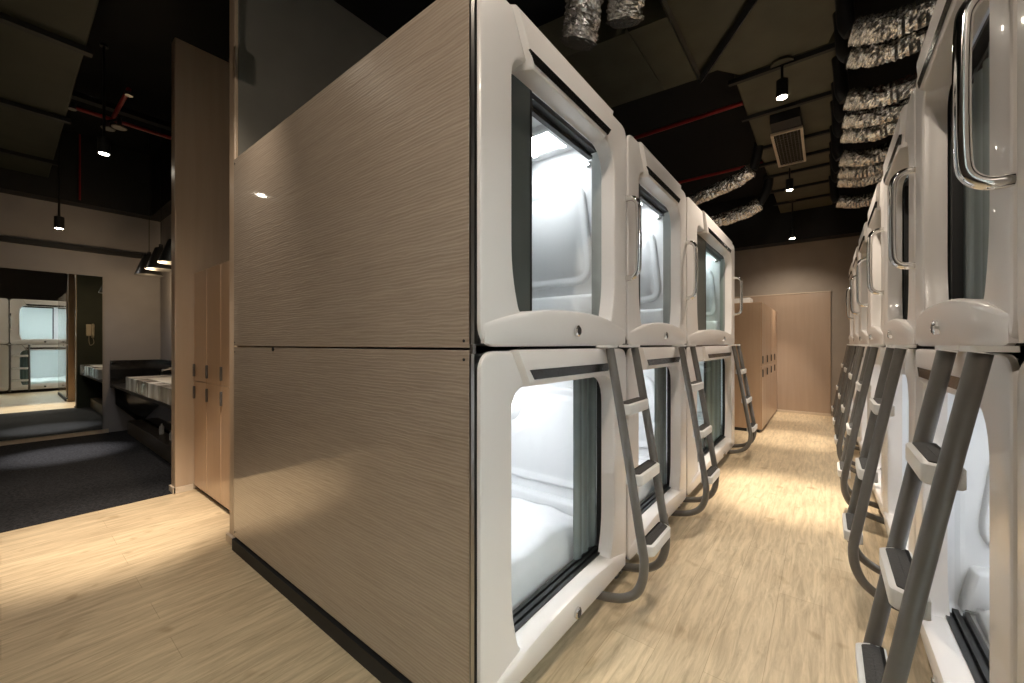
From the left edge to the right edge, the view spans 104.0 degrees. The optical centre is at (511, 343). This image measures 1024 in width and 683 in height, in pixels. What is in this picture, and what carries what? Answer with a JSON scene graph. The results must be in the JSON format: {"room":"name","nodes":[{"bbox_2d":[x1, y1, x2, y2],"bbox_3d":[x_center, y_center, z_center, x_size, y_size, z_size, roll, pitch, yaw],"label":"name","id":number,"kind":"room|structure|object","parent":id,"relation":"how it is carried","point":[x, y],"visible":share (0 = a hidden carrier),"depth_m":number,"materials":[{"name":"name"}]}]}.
{"room":"dormitory","nodes":[
{"label":"dormitory","id":0,"kind":"room"},
{"bbox_2d":[0,193,159,439],"bbox_3d":[-7.231,-0.324,4.592,0.550,3.240,4.920,0,0,38],"label":"wall","id":1,"kind":"structure","parent":0,"point":[130,301],"depth_m":5.83,"materials":[{"name":"grey paint"}]},
{"bbox_2d":[0,0,98,177],"bbox_3d":[-4.947,-2.369,3.090,5.200,0.470,2.070,0,0,38],"label":"air duct","id":2,"kind":"object","parent":1,"relation":"attached to","point":[43,47],"visible":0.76,"depth_m":3.20,"materials":[{"name":"metal"}]},
{"bbox_2d":[71,90,170,130],"bbox_3d":[-5.488,-2.654,3.209,0.100,0.060,4.490,0,0,38],"label":"pipe","id":3,"kind":"object","parent":2,"relation":"on","point":[76,95],"visible":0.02,"depth_m":4.54,"materials":[{"name":"red metal"}]},
{"bbox_2d":[0,267,101,440],"bbox_3d":[-6.879,0.131,4.561,0.013,2.200,3.105,0,0,38],"label":"wall mirror","id":4,"kind":"object","parent":1,"relation":"attached to","point":[51,322],"visible":1,"depth_m":5.38,"materials":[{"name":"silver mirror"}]},
{"bbox_2d":[0,429,108,445],"bbox_3d":[-7.176,1.264,4.200,0.020,0.056,4.170,0,0,38],"label":"baseboard","id":5,"kind":"structure","parent":1,"relation":"attached to","point":[67,435],"depth_m":5.41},
{"bbox_2d":[0,235,143,258],"bbox_3d":[-6.982,-1.337,4.416,0.060,0.065,4.750,0,0,38],"label":"trim","id":6,"kind":"structure","parent":1,"relation":"attached to","point":[2,238],"depth_m":5.50,"materials":[{"name":"black paint"}]},
{"bbox_2d":[0,131,163,221],"bbox_3d":[-6.907,-2.384,4.357,0.250,0.920,4.750,0,0,38],"label":"wall","id":7,"kind":"structure","parent":1,"relation":"attached to","point":[120,182],"depth_m":5.56,"materials":[{"name":"black paint"}]},
{"bbox_2d":[110,359,159,387],"bbox_3d":[-5.705,0.439,6.071,0.028,0.395,0.560,0,0,38],"label":"backsplash","id":8,"kind":"structure","parent":1,"relation":"attached to","point":[119,369],"depth_m":6.01,"materials":[{"name":"stone"}]},
{"bbox_2d":[0,426,171,532],"bbox_3d":[-3.268,1.344,6.493,4.250,0.104,12.600,0,0,38],"label":"floor","id":9,"kind":"structure","parent":0,"point":[45,481],"depth_m":3.90,"materials":[{"name":"carpet"}]},
{"bbox_2d":[128,419,170,462],"bbox_3d":[-4.199,1.201,4.816,3.350,0.180,0.150,0,0,38],"label":"cabinet","id":10,"kind":"object","parent":9,"relation":"on","point":[144,432],"visible":0.51,"depth_m":4.97,"materials":[{"name":"wood"}]},
{"bbox_2d":[160,214,170,374],"bbox_3d":[-4.049,-0.324,5.219,3.690,3.240,0.130,0,0,38],"label":"wall","id":11,"kind":"structure","parent":0,"point":[165,225],"depth_m":6.11,"materials":[{"name":"grey paint"}]},
{"bbox_2d":[68,87,170,139],"bbox_3d":[-3.657,-2.303,4.060,0.824,0.078,1.112,0,0,38],"label":"pipe","id":12,"kind":"object","parent":11,"relation":"attached to","point":[127,93],"visible":0.78,"depth_m":3.98,"materials":[{"name":"metal"}]},
{"bbox_2d":[100,117,126,131],"bbox_3d":[-4.040,-2.230,4.058,0.295,0.112,0.119,0,0,19],"label":"sprinkler","id":13,"kind":"object","parent":12,"relation":"attached to","point":[118,125],"visible":0.94,"depth_m":4.04,"materials":[{"name":"metal"}]},
{"bbox_2d":[110,359,170,431],"bbox_3d":[-4.267,0.719,4.947,3.678,0.955,0.563,0,0,38],"label":"vanity","id":14,"kind":"object","parent":11,"relation":"attached to","point":[145,399],"depth_m":5.83,"materials":[{"name":"grey stone"}]},
{"bbox_2d":[110,383,170,408],"bbox_3d":[-4.276,0.600,4.937,3.620,0.032,0.535,0,0,38],"label":"countertop","id":15,"kind":"structure","parent":14,"relation":"on","point":[121,386],"depth_m":4.71,"materials":[{"name":"black stone"}]},
{"bbox_2d":[148,377,170,384],"bbox_3d":[-3.724,0.415,4.450,1.350,0.010,0.260,0,0,38],"label":"stone basin","id":16,"kind":"object","parent":14,"relation":"in","point":[167,380],"visible":0.29,"depth_m":4.62,"materials":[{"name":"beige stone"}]},
{"bbox_2d":[159,423,163,433],"bbox_3d":[-4.312,1.044,4.923,0.050,0.130,0.050,0,0,38],"label":"bottle","id":17,"kind":"object","parent":14,"relation":"on","point":[161,427],"visible":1,"depth_m":4.91,"materials":[{"name":"white plastic"}]},
{"bbox_2d":[151,58,229,218],"bbox_3d":[-4.041,-2.384,5.035,3.430,0.920,0.150,0,0,38],"label":"trim","id":18,"kind":"structure","parent":11,"relation":"attached to","point":[161,158],"depth_m":5.69,"materials":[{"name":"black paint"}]},
{"bbox_2d":[171,37,229,493],"bbox_3d":[-2.238,-0.684,4.430,0.135,3.960,2.380,0,0,38],"label":"wall","id":19,"kind":"structure","parent":0,"point":[200,80],"depth_m":3.55,"materials":[{"name":"wood"}]},
{"bbox_2d":[169,485,174,493],"bbox_3d":[-2.971,1.271,3.497,0.140,0.050,0.015,0,0,38],"label":"baseboard","id":20,"kind":"structure","parent":19,"relation":"attached to","point":[171,488],"depth_m":3.48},
{"bbox_2d":[230,0,488,537],"bbox_3d":[-0.392,-0.684,4.452,0.095,3.960,4.670,0,0,38],"label":"wall","id":21,"kind":"structure","parent":0,"point":[233,3],"depth_m":2.61,"materials":[{"name":"wood"}]},
{"bbox_2d":[226,532,234,545],"bbox_3d":[-1.822,1.271,2.596,0.150,0.050,0.017,0,0,38],"label":"baseboard","id":22,"kind":"structure","parent":21,"relation":"attached to","point":[229,537],"depth_m":2.60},
{"bbox_2d":[238,0,387,155],"bbox_3d":[-1.269,-1.931,3.247,0.010,1.455,1.650,0,0,38],"label":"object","id":23,"kind":"structure","parent":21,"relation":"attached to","point":[289,51],"depth_m":2.83,"materials":[{"name":"paint"}]},
{"bbox_2d":[0,411,932,682],"bbox_3d":[1.221,1.346,2.981,7.150,0.100,12.600,0,0,38],"label":"floor","id":24,"kind":"structure","parent":0,"point":[758,585],"depth_m":2.00,"materials":[{"name":"laminate"}]},
{"bbox_2d":[193,269,210,497],"bbox_3d":[-2.549,0.334,3.635,0.348,1.925,0.496,0,0,38],"label":"locker","id":25,"kind":"object","parent":24,"relation":"on","point":[200,278],"visible":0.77,"depth_m":3.44,"materials":[{"name":"brown wood"}]},
{"bbox_2d":[205,264,224,507],"bbox_3d":[-2.273,0.334,3.419,0.348,1.925,0.496,0,0,38],"label":"locker","id":26,"kind":"object","parent":24,"relation":"on","point":[214,385],"visible":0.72,"depth_m":3.23,"materials":[{"name":"brown wood"}]},
{"bbox_2d":[219,260,229,511],"bbox_3d":[-1.996,0.334,3.203,0.348,1.925,0.496,0,0,38],"label":"locker","id":27,"kind":"object","parent":24,"relation":"on","point":[224,370],"visible":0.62,"depth_m":3.06,"materials":[{"name":"brown wood"}]},
{"bbox_2d":[232,538,411,682],"bbox_3d":[0.427,1.261,3.712,1.980,0.070,4.580,0,0,38],"label":"plinth","id":28,"kind":"object","parent":24,"relation":"on","point":[368,658],"visible":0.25,"depth_m":1.80,"materials":[{"name":"black paint"}]},
{"bbox_2d":[234,347,469,682],"bbox_3d":[-0.944,0.617,1.902,2.065,1.194,0.018,0,0,38],"label":"panel","id":29,"kind":"object","parent":24,"relation":"on","point":[351,466],"visible":1,"depth_m":1.60,"materials":[{"name":"beige laminate"}]},
{"bbox_2d":[234,0,469,347],"bbox_3d":[-0.944,-0.577,1.902,2.065,1.178,0.018,0,0,38],"label":"panel","id":30,"kind":"object","parent":29,"relation":"on","point":[351,213],"visible":1,"depth_m":1.60,"materials":[{"name":"beige laminate"}]},
{"bbox_2d":[469,0,473,343],"bbox_3d":[-0.127,-0.583,1.263,0.008,1.166,0.015,0,0,38],"label":"trim","id":31,"kind":"structure","parent":30,"relation":"attached to","point":[471,2],"depth_m":1.26,"materials":[{"name":"metal"}]},
{"bbox_2d":[469,354,473,682],"bbox_3d":[-0.127,0.623,1.263,0.008,1.182,0.015,0,0,38],"label":"trim","id":32,"kind":"structure","parent":29,"relation":"attached to","point":[471,356],"depth_m":1.26,"materials":[{"name":"metal"}]},
{"bbox_2d":[470,344,475,353],"bbox_3d":[-0.123,0.016,1.262,0.016,0.030,0.014,0,0,38],"label":"bracket","id":33,"kind":"object","parent":32,"relation":"attached to","point":[472,346],"visible":1,"depth_m":1.26,"materials":[{"name":"metal"}]},
{"bbox_2d":[338,348,625,682],"bbox_3d":[-0.536,0.620,2.365,2.104,1.200,1.190,0,0,38],"label":"capsule","id":34,"kind":"object","parent":24,"relation":"on","point":[546,429],"visible":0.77,"depth_m":1.76,"materials":[{"name":"white plastic"}]},
{"bbox_2d":[511,497,572,610],"bbox_3d":[-0.570,1.023,2.385,1.785,0.202,1.000,0,0,38],"label":"mattress","id":35,"kind":"object","parent":34,"relation":"in","point":[541,535],"visible":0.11,"depth_m":1.96,"materials":[{"name":"white fabric"}]},
{"bbox_2d":[474,0,641,346],"bbox_3d":[-0.513,-0.590,2.350,2.158,1.199,1.196,0,0,38],"label":"capsule","id":36,"kind":"object","parent":34,"relation":"on","point":[550,198],"visible":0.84,"depth_m":1.62,"materials":[{"name":"white plastic"}]},
{"bbox_2d":[532,124,572,160],"bbox_3d":[0.163,-1.141,2.287,0.340,0.021,0.320,0,0,38],"label":"ceiling lamp","id":37,"kind":"object","parent":36,"relation":"on","point":[546,145],"depth_m":2.30,"materials":[{"name":"white"}]},
{"bbox_2d":[573,377,596,560],"bbox_3d":[0.381,0.624,2.079,0.024,0.915,0.220,0,0,38],"label":"curtain","id":38,"kind":"object","parent":34,"relation":"hanging from","point":[584,390],"depth_m":2.07,"materials":[{"name":"fabric"}]},
{"bbox_2d":[596,345,669,602],"bbox_3d":[0.591,0.630,2.023,0.332,1.252,0.409,0,0,38],"label":"ladder","id":39,"kind":"object","parent":34,"relation":"attached to","point":[657,538],"visible":0.91,"depth_m":1.90,"materials":[{"name":"grey metal"}]},
{"bbox_2d":[405,347,685,559],"bbox_3d":[0.210,0.620,3.317,2.104,1.200,1.190,0,0,38],"label":"capsule","id":40,"kind":"object","parent":24,"relation":"on","point":[661,366],"visible":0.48,"depth_m":3.03,"materials":[{"name":"plastic"}]},
{"bbox_2d":[639,460,653,501],"bbox_3d":[0.176,1.023,3.338,1.785,0.202,1.000,0,0,38],"label":"duvet","id":41,"kind":"object","parent":40,"relation":"in","point":[646,489],"visible":0.02,"depth_m":2.94,"materials":[{"name":"white fabric"}]},
{"bbox_2d":[622,135,697,345],"bbox_3d":[0.233,-0.590,3.303,2.158,1.199,1.196,0,0,38],"label":"capsule","id":42,"kind":"object","parent":40,"relation":"on","point":[656,299],"visible":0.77,"depth_m":3.03,"materials":[{"name":"plastic"}]},
{"bbox_2d":[654,367,665,490],"bbox_3d":[1.127,0.624,3.032,0.024,0.915,0.220,0,0,38],"label":"curtain","id":43,"kind":"object","parent":40,"relation":"hanging from","point":[659,373],"depth_m":3.02,"materials":[{"name":"fabric"}]},
{"bbox_2d":[671,345,719,515],"bbox_3d":[1.337,0.630,2.976,0.332,1.252,0.409,0,0,38],"label":"ladder","id":44,"kind":"object","parent":40,"relation":"attached to","point":[711,475],"visible":0.92,"depth_m":2.85,"materials":[{"name":"grey metal"}]},
{"bbox_2d":[547,346,734,494],"bbox_3d":[1.242,0.620,4.636,2.104,1.200,2.120,0,0,38],"label":"capsule","id":45,"kind":"object","parent":24,"relation":"on","point":[716,363],"visible":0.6,"depth_m":4.45,"materials":[{"name":"white plastic"}]},
{"bbox_2d":[698,420,703,447],"bbox_3d":[1.204,1.024,4.660,1.775,0.201,1.930,0,0,38],"label":"duvet","id":46,"kind":"object","parent":45,"relation":"in","point":[699,422],"visible":0.02,"depth_m":4.63,"materials":[{"name":"white fabric"}]},
{"bbox_2d":[704,359,720,446],"bbox_3d":[2.242,0.624,4.457,0.024,0.915,0.790,0,0,38],"label":"curtain","id":47,"kind":"object","parent":45,"relation":"hanging from","point":[712,368],"depth_m":4.45,"materials":[{"name":"fabric"}]},
{"bbox_2d":[686,197,742,344],"bbox_3d":[1.265,-0.590,4.622,2.158,1.199,2.126,0,0,38],"label":"capsule","id":48,"kind":"object","parent":45,"relation":"on","point":[710,316],"visible":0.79,"depth_m":4.05,"materials":[{"name":"white plastic"}]},
{"bbox_2d":[727,344,757,453],"bbox_3d":[2.631,0.630,4.630,0.332,1.252,0.429,0,0,38],"label":"ladder","id":49,"kind":"object","parent":45,"relation":"attached to","point":[751,427],"visible":0.95,"depth_m":4.50,"materials":[{"name":"grey metal"}]},
{"bbox_2d":[725,302,766,432],"bbox_3d":[3.636,0.341,6.195,0.496,1.910,0.578,0,0,38],"label":"locker","id":50,"kind":"object","parent":24,"relation":"on","point":[751,324],"visible":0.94,"depth_m":5.93,"materials":[{"name":"brown wood"}]},
{"bbox_2d":[735,298,752,302],"bbox_3d":[3.760,-0.675,6.517,0.250,0.118,0.300,0,0,38],"label":"storage box","id":51,"kind":"object","parent":50,"relation":"on","point":[737,300],"visible":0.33,"depth_m":6.38,"materials":[{"name":"white plastic"}]},
{"bbox_2d":[767,306,770,421],"bbox_3d":[3.996,0.341,6.654,0.496,1.910,0.578,0,0,38],"label":"locker","id":52,"kind":"object","parent":24,"relation":"on","point":[768,307],"visible":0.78,"depth_m":6.49,"materials":[{"name":"brown wood"}]},
{"bbox_2d":[770,308,773,416],"bbox_3d":[4.355,0.341,7.114,0.496,1.910,0.578,0,0,38],"label":"locker","id":53,"kind":"object","parent":24,"relation":"on","point":[772,310],"visible":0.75,"depth_m":6.99,"materials":[{"name":"brown wood"}]},
{"bbox_2d":[774,310,776,412],"bbox_3d":[4.714,0.341,7.573,0.496,1.910,0.578,0,0,38],"label":"locker","id":54,"kind":"object","parent":24,"relation":"on","point":[775,312],"visible":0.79,"depth_m":7.41,"materials":[{"name":"brown wood"}]},
{"bbox_2d":[854,345,930,444],"bbox_3d":[5.238,0.620,4.523,2.104,1.200,1.190,0,0,38],"label":"capsule","id":55,"kind":"object","parent":24,"relation":"on","point":[858,438],"visible":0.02,"depth_m":4.96,"materials":[{"name":"plastic"}]},
{"bbox_2d":[832,344,859,450],"bbox_3d":[4.111,0.630,4.864,0.332,1.252,0.409,0,0,38],"label":"ladder","id":56,"kind":"object","parent":55,"relation":"attached to","point":[841,396],"visible":0.63,"depth_m":4.77,"materials":[{"name":"grey metal"}]},
{"bbox_2d":[850,246,859,343],"bbox_3d":[5.215,-0.590,4.537,2.158,1.199,1.196,0,0,38],"label":"capsule","id":57,"kind":"object","parent":55,"relation":"on","point":[855,309],"visible":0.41,"depth_m":4.99,"materials":[{"name":"plastic"}]},
{"bbox_2d":[849,345,1023,420],"bbox_3d":[5.984,0.620,5.476,2.104,1.200,1.190,0,0,38],"label":"capsule","id":58,"kind":"object","parent":24,"relation":"on","point":[850,345],"visible":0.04,"depth_m":6.10,"materials":[{"name":"plastic"}]},
{"bbox_2d":[831,344,850,416],"bbox_3d":[4.857,0.630,5.817,0.332,1.252,0.409,0,0,38],"label":"ladder","id":59,"kind":"object","parent":58,"relation":"attached to","point":[838,387],"visible":0.61,"depth_m":5.73,"materials":[{"name":"grey metal"}]},
{"bbox_2d":[846,262,853,343],"bbox_3d":[5.961,-0.590,5.490,2.158,1.199,1.196,0,0,38],"label":"capsule","id":60,"kind":"object","parent":58,"relation":"on","point":[851,270],"visible":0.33,"depth_m":5.70,"materials":[{"name":"plastic"}]},
{"bbox_2d":[859,346,1023,454],"bbox_3d":[4.492,0.620,3.570,2.104,1.200,1.190,0,0,38],"label":"capsule","id":61,"kind":"object","parent":24,"relation":"on","point":[864,421],"visible":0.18,"depth_m":4.50,"materials":[{"name":"plastic"}]},
{"bbox_2d":[834,344,868,473],"bbox_3d":[3.366,0.630,3.912,0.332,1.252,0.409,0,0,38],"label":"ladder","id":62,"kind":"object","parent":61,"relation":"attached to","point":[853,376],"visible":0.73,"depth_m":3.82,"materials":[{"name":"grey metal"}]},
{"bbox_2d":[856,221,869,344],"bbox_3d":[4.470,-0.590,3.584,2.158,1.199,1.196,0,0,38],"label":"capsule","id":63,"kind":"object","parent":61,"relation":"on","point":[862,292],"visible":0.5,"depth_m":4.17,"materials":[{"name":"plastic"}]},
{"bbox_2d":[869,346,1023,515],"bbox_3d":[3.747,0.620,2.617,2.104,1.200,1.190,0,0,38],"label":"capsule","id":64,"kind":"object","parent":24,"relation":"on","point":[878,488],"visible":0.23,"depth_m":2.98,"materials":[{"name":"plastic"}]},
{"bbox_2d":[837,345,884,524],"bbox_3d":[2.620,0.630,2.959,0.332,1.252,0.409,0,0,38],"label":"ladder","id":65,"kind":"object","parent":64,"relation":"attached to","point":[863,386],"visible":0.84,"depth_m":2.87,"materials":[{"name":"grey metal"}]},
{"bbox_2d":[867,176,884,344],"bbox_3d":[3.724,-0.590,2.631,2.158,1.199,1.196,0,0,38],"label":"capsule","id":66,"kind":"object","parent":64,"relation":"on","point":[875,240],"visible":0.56,"depth_m":3.11,"materials":[{"name":"plastic"}]},
{"bbox_2d":[883,347,1023,555],"bbox_3d":[3.001,0.620,1.664,2.104,1.200,1.190,0,0,38],"label":"capsule","id":67,"kind":"object","parent":24,"relation":"on","point":[900,430],"visible":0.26,"depth_m":2.59,"materials":[{"name":"plastic"}]},
{"bbox_2d":[842,345,916,611],"bbox_3d":[1.874,0.630,2.006,0.332,1.252,0.409,0,0,38],"label":"ladder","id":68,"kind":"object","parent":67,"relation":"attached to","point":[881,406],"visible":0.83,"depth_m":1.93,"materials":[{"name":"grey metal"}]},
{"bbox_2d":[883,88,917,344],"bbox_3d":[2.978,-0.590,1.678,2.158,1.199,1.196,0,0,38],"label":"capsule","id":69,"kind":"object","parent":67,"relation":"on","point":[899,164],"visible":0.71,"depth_m":2.18,"materials":[{"name":"plastic"}]},
{"bbox_2d":[915,349,1023,682],"bbox_3d":[2.255,0.620,0.711,2.104,1.200,1.190,0,0,38],"label":"capsule","id":70,"kind":"object","parent":24,"relation":"on","point":[976,567],"visible":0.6,"depth_m":1.41,"materials":[{"name":"white plastic"}]},
{"bbox_2d":[855,346,1019,682],"bbox_3d":[1.129,0.630,1.053,0.332,1.252,0.409,0,0,38],"label":"ladder","id":71,"kind":"object","parent":70,"relation":"attached to","point":[905,580],"visible":1,"depth_m":0.97,"materials":[{"name":"grey metal"}]},
{"bbox_2d":[915,0,1023,346],"bbox_3d":[2.233,-0.590,0.726,2.158,1.199,1.196,0,0,38],"label":"capsule","id":72,"kind":"object","parent":70,"relation":"on","point":[966,92],"visible":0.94,"depth_m":1.36,"materials":[{"name":"white plastic"}]},
{"bbox_2d":[963,41,989,298],"bbox_3d":[1.560,-0.587,1.280,0.024,0.915,0.910,0,0,38],"label":"curtain","id":73,"kind":"object","parent":72,"relation":"hanging from","point":[976,203],"depth_m":1.44,"materials":[{"name":"fabric"}]},
{"bbox_2d":[976,608,989,643],"bbox_3d":[2.287,1.053,0.687,1.785,0.143,0.990,0,0,38],"label":"duvet","id":74,"kind":"object","parent":70,"relation":"in","point":[982,616],"visible":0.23,"depth_m":1.56,"materials":[{"name":"white fabric"}]},
{"bbox_2d":[1017,362,1023,682],"bbox_3d":[1.510,0.620,-0.242,2.104,1.200,1.190,0,0,38],"label":"capsule","id":75,"kind":"object","parent":24,"relation":"on","point":[1020,384],"visible":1,"depth_m":0.83,"materials":[{"name":"white plastic"}]},
{"bbox_2d":[1017,0,1023,342],"bbox_3d":[1.487,-0.590,-0.227,2.158,1.199,1.196,0,0,38],"label":"capsule","id":76,"kind":"object","parent":75,"relation":"on","point":[1020,3],"visible":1,"depth_m":0.83,"materials":[{"name":"white plastic"}]},
{"bbox_2d":[62,0,920,206],"bbox_3d":[-0.452,-2.904,4.290,11.600,0.100,12.800,0,0,38],"label":"ceiling","id":77,"kind":"structure","parent":0,"point":[139,35],"depth_m":4.35,"materials":[{"name":"paint"}]},
{"bbox_2d":[54,139,64,229],"bbox_3d":[-5.669,-2.148,5.007,0.090,1.412,0.090,0,0,38],"label":"ceiling spotlight","id":78,"kind":"object","parent":77,"relation":"hanging from","point":[59,222],"visible":0.77,"depth_m":5.00,"materials":[{"name":"black metal"}]},
{"bbox_2d":[97,43,110,155],"bbox_3d":[-3.894,-2.333,3.818,0.090,1.042,0.090,0,0,38],"label":"ceiling spotlight","id":79,"kind":"object","parent":77,"relation":"hanging from","point":[103,143],"visible":1,"depth_m":3.81,"materials":[{"name":"black metal"}]},
{"bbox_2d":[134,252,163,276],"bbox_3d":[-4.963,-1.897,5.471,0.304,1.915,0.304,0,0,38],"label":"pendant lamp","id":80,"kind":"object","parent":77,"relation":"hanging from","point":[141,271],"visible":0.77,"depth_m":5.39,"materials":[{"name":"black metal"}]},
{"bbox_2d":[145,244,170,271],"bbox_3d":[-4.443,-1.897,5.064,0.304,1.915,0.304,0,0,38],"label":"pendant lamp","id":81,"kind":"object","parent":77,"relation":"hanging from","point":[152,264],"visible":0.67,"depth_m":4.97,"materials":[{"name":"black metal"}]},
{"bbox_2d":[157,239,170,264],"bbox_3d":[-3.939,-1.897,4.670,0.304,1.915,0.304,0,0,38],"label":"pendant lamp","id":82,"kind":"object","parent":77,"relation":"hanging from","point":[165,257],"visible":0.34,"depth_m":4.56,"materials":[{"name":"black metal"}]},
{"bbox_2d":[560,0,603,50],"bbox_3d":[0.491,-2.415,2.690,0.296,0.895,0.356,0,0,38],"label":"hose","id":83,"kind":"object","parent":77,"relation":"hanging from","point":[581,22],"visible":1,"depth_m":2.58,"materials":[{"name":"metal"}]},
{"bbox_2d":[606,0,644,28],"bbox_3d":[0.763,-2.463,2.632,0.266,0.798,0.354,0,0,38],"label":"hose","id":84,"kind":"object","parent":77,"relation":"hanging from","point":[620,13],"visible":1,"depth_m":2.55,"materials":[{"name":"metal"}]},
{"bbox_2d":[537,0,834,107],"bbox_3d":[0.786,-2.555,3.258,3.023,0.398,2.100,0,0,38],"label":"air duct","id":85,"kind":"object","parent":77,"relation":"hanging from","point":[677,42],"visible":0.67,"depth_m":3.21,"materials":[{"name":"metal"}]},
{"bbox_2d":[728,32,835,212],"bbox_3d":[3.792,-2.567,5.293,0.850,0.375,4.770,0,0,38],"label":"air duct","id":86,"kind":"object","parent":85,"relation":"attached to","point":[810,73],"visible":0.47,"depth_m":4.17,"materials":[{"name":"metal"}]},
{"bbox_2d":[633,101,742,139],"bbox_3d":[1.649,-2.504,4.741,1.955,0.044,0.044,0,0,38],"label":"pipe","id":87,"kind":"object","parent":86,"relation":"attached to","point":[740,103],"visible":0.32,"depth_m":4.46,"materials":[{"name":"metal"}]},
{"bbox_2d":[677,161,762,183],"bbox_3d":[2.683,-2.434,5.900,1.755,0.040,0.040,0,0,38],"label":"pipe","id":88,"kind":"object","parent":86,"relation":"attached to","point":[740,167],"visible":0.53,"depth_m":5.74,"materials":[{"name":"metal"}]},
{"bbox_2d":[687,142,763,204],"bbox_3d":[2.557,-1.829,5.490,0.253,1.280,1.606,0,0,-41],"label":"hose","id":89,"kind":"object","parent":86,"relation":"attached to","point":[723,186],"visible":0.6,"depth_m":5.08,"materials":[{"name":"silver metal"}]},
{"bbox_2d":[770,55,793,100],"bbox_3d":[2.317,-2.263,3.431,0.170,0.302,0.170,0,0,38],"label":"ceiling spotlight","id":90,"kind":"object","parent":86,"relation":"hanging from","point":[782,83],"visible":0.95,"depth_m":3.40,"materials":[{"name":"black metal"}]},
{"bbox_2d":[770,107,805,167],"bbox_3d":[3.197,-2.350,4.622,0.290,0.123,1.220,0,0,38],"label":"grille","id":91,"kind":"object","parent":86,"relation":"attached to","point":[787,136],"visible":1,"depth_m":4.45,"materials":[{"name":"metal"}]},
{"bbox_2d":[782,164,796,190],"bbox_3d":[3.780,-2.253,5.448,0.170,0.322,0.170,0,0,38],"label":"ceiling spotlight","id":92,"kind":"object","parent":86,"relation":"hanging from","point":[789,182],"visible":1,"depth_m":5.42,"materials":[{"name":"black metal"}]},
{"bbox_2d":[789,199,796,238],"bbox_3d":[4.742,-2.098,6.765,0.170,0.632,0.170,0,0,38],"label":"ceiling spotlight","id":93,"kind":"object","parent":86,"relation":"hanging from","point":[792,233],"visible":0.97,"depth_m":6.74,"materials":[{"name":"black metal"}]},
{"bbox_2d":[828,175,874,208],"bbox_3d":[5.084,-1.845,5.351,1.344,1.256,0.249,0,0,35],"label":"hose","id":94,"kind":"object","parent":86,"relation":"hanging from","point":[863,200],"visible":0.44,"depth_m":5.58,"materials":[{"name":"silver metal"}]},
{"bbox_2d":[829,154,883,187],"bbox_3d":[4.559,-1.845,4.681,1.344,1.256,0.250,0,0,35],"label":"hose","id":95,"kind":"object","parent":86,"relation":"hanging from","point":[869,180],"visible":0.22,"depth_m":4.89,"materials":[{"name":"silver metal"}]},
{"bbox_2d":[829,142,884,179],"bbox_3d":[4.325,-1.845,4.380,1.345,1.257,0.254,0,0,35],"label":"hose","id":96,"kind":"object","parent":86,"relation":"hanging from","point":[846,172],"visible":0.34,"depth_m":4.60,"materials":[{"name":"silver metal"}]},
{"bbox_2d":[829,125,890,167],"bbox_3d":[4.047,-1.845,4.027,1.342,1.257,0.254,0,0,35],"label":"hose","id":97,"kind":"object","parent":86,"relation":"hanging from","point":[877,154],"visible":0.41,"depth_m":4.25,"materials":[{"name":"silver metal"}]},
{"bbox_2d":[830,101,897,143],"bbox_3d":[3.695,-1.845,3.579,1.340,1.257,0.250,0,0,35],"label":"hose","id":98,"kind":"object","parent":86,"relation":"hanging from","point":[873,133],"visible":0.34,"depth_m":3.79,"materials":[{"name":"silver metal"}]},
{"bbox_2d":[831,82,909,128],"bbox_3d":[3.476,-1.845,3.296,1.336,1.255,0.236,0,0,35],"label":"hose","id":99,"kind":"object","parent":86,"relation":"hanging from","point":[875,116],"visible":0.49,"depth_m":3.51,"materials":[{"name":"silver metal"}]},
{"bbox_2d":[831,56,917,110],"bbox_3d":[3.229,-1.845,2.981,1.335,1.255,0.234,0,0,36],"label":"hose","id":100,"kind":"object","parent":86,"relation":"hanging from","point":[901,88],"visible":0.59,"depth_m":3.20,"materials":[{"name":"silver metal"}]},
{"bbox_2d":[832,12,928,69],"bbox_3d":[2.869,-1.845,2.525,1.329,1.255,0.234,0,0,35],"label":"hose","id":101,"kind":"object","parent":85,"relation":"hanging from","point":[866,55],"visible":0.42,"depth_m":2.74,"materials":[{"name":"silver metal"}]},
{"bbox_2d":[835,0,936,46],"bbox_3d":[2.678,-1.845,2.281,1.329,1.255,0.234,0,0,35],"label":"hose","id":102,"kind":"object","parent":85,"relation":"hanging from","point":[873,28],"visible":0.87,"depth_m":2.50,"materials":[{"name":"silver metal"}]},
{"bbox_2d":[707,173,773,226],"bbox_3d":[3.027,-2.343,6.340,1.890,1.052,0.248,0,0,38],"label":"hose","id":103,"kind":"object","parent":77,"relation":"hanging from","point":[754,206],"visible":0.52,"depth_m":5.92,"materials":[{"name":"silver metal"}]},
{"bbox_2d":[658,236,918,417],"bbox_3d":[5.604,-0.779,7.487,6.000,4.150,0.300,0,0,38],"label":"wall","id":104,"kind":"structure","parent":0,"point":[822,265],"depth_m":7.37,"materials":[{"name":"paint"}]},
{"bbox_2d":[735,292,830,413],"bbox_3d":[5.064,0.178,7.703,1.683,2.235,0.025,0,0,38],"label":"panel","id":105,"kind":"object","parent":104,"relation":"attached to","point":[804,319],"depth_m":7.42,"materials":[{"name":"wood"}]},
{"bbox_2d":[735,291,830,297],"bbox_3d":[5.065,-0.948,7.698,1.690,0.017,0.032,0,0,38],"label":"trim","id":106,"kind":"structure","parent":104,"relation":"attached to","point":[818,291],"depth_m":7.56,"materials":[{"name":"wood"}]},
{"bbox_2d":[698,183,877,250],"bbox_3d":[5.456,-2.364,7.216,5.700,0.960,0.290,0,0,38],"label":"wall","id":107,"kind":"structure","parent":104,"relation":"attached to","point":[769,227],"depth_m":7.35,"materials":[{"name":"black paint"}]},
{"bbox_2d":[777,409,830,415],"bbox_3d":[5.401,1.274,7.414,0.810,0.045,0.015,0,0,38],"label":"baseboard","id":108,"kind":"structure","parent":104,"relation":"attached to","point":[778,410],"depth_m":7.41,"materials":[{"name":"wood"}]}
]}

